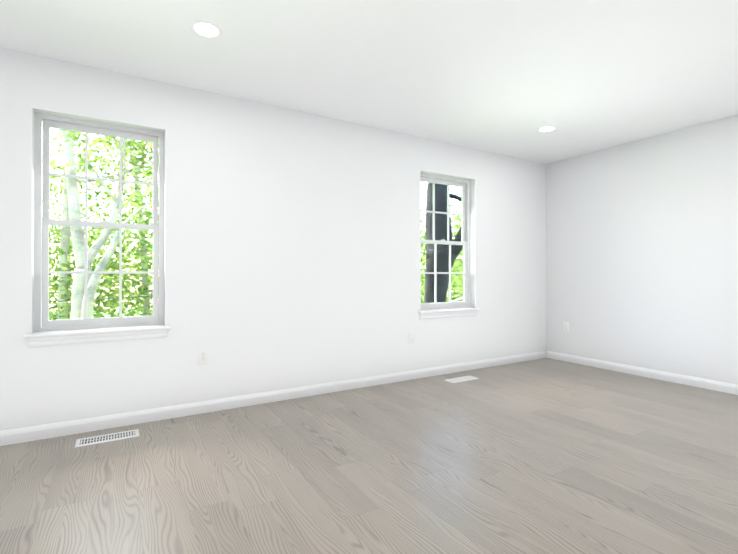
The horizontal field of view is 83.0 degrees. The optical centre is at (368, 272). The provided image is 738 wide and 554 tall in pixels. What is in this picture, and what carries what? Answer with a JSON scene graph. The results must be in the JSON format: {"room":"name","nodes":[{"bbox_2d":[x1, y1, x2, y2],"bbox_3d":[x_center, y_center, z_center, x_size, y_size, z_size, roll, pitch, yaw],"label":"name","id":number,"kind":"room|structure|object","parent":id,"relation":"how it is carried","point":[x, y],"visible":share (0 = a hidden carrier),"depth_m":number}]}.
{"room":"empty room","nodes":[
{"label":"empty room","id":0,"kind":"room"},
{"bbox_2d":[0,48,545,430],"bbox_3d":[-1.245,-0.162,3.256,8.325,2.440,0.150,0,0,-31],"label":"wall","id":1,"kind":"structure","parent":0,"point":[292,248],"depth_m":3.40},
{"bbox_2d":[24,325,170,346],"bbox_3d":[-1.833,0.424,2.878,0.824,0.085,0.190,0,0,-31],"label":"window sill","id":2,"kind":"structure","parent":1,"relation":"attached to","point":[59,337],"depth_m":2.80},
{"bbox_2d":[34,112,163,331],"bbox_3d":[-1.865,-0.330,2.934,0.760,1.425,0.084,0,0,-31],"label":"window","id":3,"kind":"structure","parent":1,"relation":"in","point":[43,221],"depth_m":2.88},
{"bbox_2d":[198,349,207,364],"bbox_3d":[-1.254,0.633,3.157,0.070,0.115,0.008,0,0,-31],"label":"electrical outlet","id":4,"kind":"object","parent":1,"relation":"attached to","point":[202,356],"visible":1,"depth_m":3.15},
{"bbox_2d":[0,351,547,445],"bbox_3d":[-1.203,1.014,3.183,8.025,0.088,0.014,0,0,-31],"label":"baseboard","id":5,"kind":"structure","parent":1,"relation":"attached to","point":[28,434],"depth_m":3.24},
{"bbox_2d":[409,332,414,343],"bbox_3d":[0.426,0.645,4.167,0.070,0.115,0.008,0,0,-31],"label":"electrical outlet","id":6,"kind":"object","parent":1,"relation":"attached to","point":[411,337],"visible":1,"depth_m":4.16},
{"bbox_2d":[420,173,469,309],"bbox_3d":[0.789,-0.326,4.530,0.765,1.425,0.084,0,0,-31],"label":"window","id":7,"kind":"structure","parent":1,"relation":"in","point":[464,185],"depth_m":4.58},
{"bbox_2d":[418,307,479,319],"bbox_3d":[0.822,0.429,4.474,0.829,0.085,0.190,0,0,-31],"label":"window sill","id":8,"kind":"structure","parent":1,"relation":"attached to","point":[444,313],"depth_m":4.41},
{"bbox_2d":[0,358,737,553],"bbox_3d":[0.004,1.113,1.175,8.325,0.120,5.000,0,0,-31],"label":"floor","id":9,"kind":"structure","parent":0,"point":[545,456],"depth_m":2.17},
{"bbox_2d":[75,429,138,446],"bbox_3d":[-1.669,1.054,2.672,0.344,0.005,0.136,0,0,-31],"label":"floor vent","id":10,"kind":"object","parent":9,"relation":"in","point":[106,438],"visible":1,"depth_m":2.66},
{"bbox_2d":[445,375,478,382],"bbox_3d":[0.925,1.058,4.161,0.344,0.005,0.136,0,0,-31],"label":"floor vent","id":11,"kind":"object","parent":9,"relation":"in","point":[460,379],"visible":1,"depth_m":4.15},
{"bbox_2d":[0,0,737,163],"bbox_3d":[0.004,-1.448,1.181,8.325,0.120,5.000,0,0,-31],"label":"ceiling","id":12,"kind":"structure","parent":0,"point":[507,77],"depth_m":2.68},
{"bbox_2d":[190,20,222,38],"bbox_3d":[-0.925,-1.381,2.373,0.176,0.006,0.176,0,0,-31],"label":"recessed light","id":13,"kind":"object","parent":12,"relation":"in","point":[205,29],"visible":1,"depth_m":2.37},
{"bbox_2d":[537,126,556,131],"bbox_3d":[1.702,-1.377,3.999,0.176,0.006,0.176,0,0,-31],"label":"recessed light","id":14,"kind":"object","parent":12,"relation":"in","point":[547,129],"visible":1,"depth_m":4.00},
{"bbox_2d":[546,115,737,384],"bbox_3d":[3.546,-0.162,3.220,0.150,2.440,4.850,0,0,-31],"label":"wall","id":15,"kind":"structure","parent":0,"point":[642,253],"depth_m":4.23},
{"bbox_2d":[564,322,568,331],"bbox_3d":[2.373,0.648,5.016,0.008,0.115,0.070,0,0,-31],"label":"electrical outlet","id":16,"kind":"object","parent":15,"relation":"attached to","point":[566,326],"visible":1,"depth_m":5.01},
{"bbox_2d":[548,351,737,394],"bbox_3d":[3.440,1.014,3.235,0.014,0.088,4.650,0,0,-31],"label":"baseboard","id":17,"kind":"structure","parent":15,"relation":"attached to","point":[714,385],"depth_m":4.21},
{"label":"outside","id":18,"kind":"structure","parent":0,"visible":0},
{"bbox_2d":[53,296,459,317],"bbox_3d":[-13.096,4.682,31.270,110.000,0.100,59.600,0,0,-31],"label":"lawn","id":19,"kind":"structure","parent":18,"point":[117,310],"depth_m":49.49},
{"bbox_2d":[57,129,158,319],"bbox_3d":[-5.438,-0.087,8.377,4.135,11.862,4.548,0,0,-31],"label":"trunk","id":20,"kind":"object","parent":19,"relation":"on","point":[70,199],"depth_m":7.20},
{"bbox_2d":[42,123,158,319],"bbox_3d":[-6.337,-1.768,10.178,6.887,9.066,9.264,0,0,-31],"label":"foliage","id":21,"kind":"object","parent":20,"relation":"attached to","point":[133,251],"visible":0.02,"depth_m":9.59},
{"bbox_2d":[49,295,152,301],"bbox_3d":[-4.685,0.442,7.697,3.326,0.230,0.016,0,0,1],"label":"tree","id":22,"kind":"object","parent":20,"relation":"attached to","point":[106,298],"depth_m":7.69},
{"bbox_2d":[424,183,462,302],"bbox_3d":[1.933,-0.899,9.072,2.989,12.090,3.551,0,0,-31],"label":"trunk","id":23,"kind":"object","parent":19,"relation":"on","point":[443,260],"depth_m":7.73},
{"bbox_2d":[420,199,462,302],"bbox_3d":[3.722,-2.674,14.306,12.374,9.082,11.815,0,0,-31],"label":"canopy","id":24,"kind":"object","parent":23,"relation":"attached to","point":[458,280],"depth_m":14.59}
]}

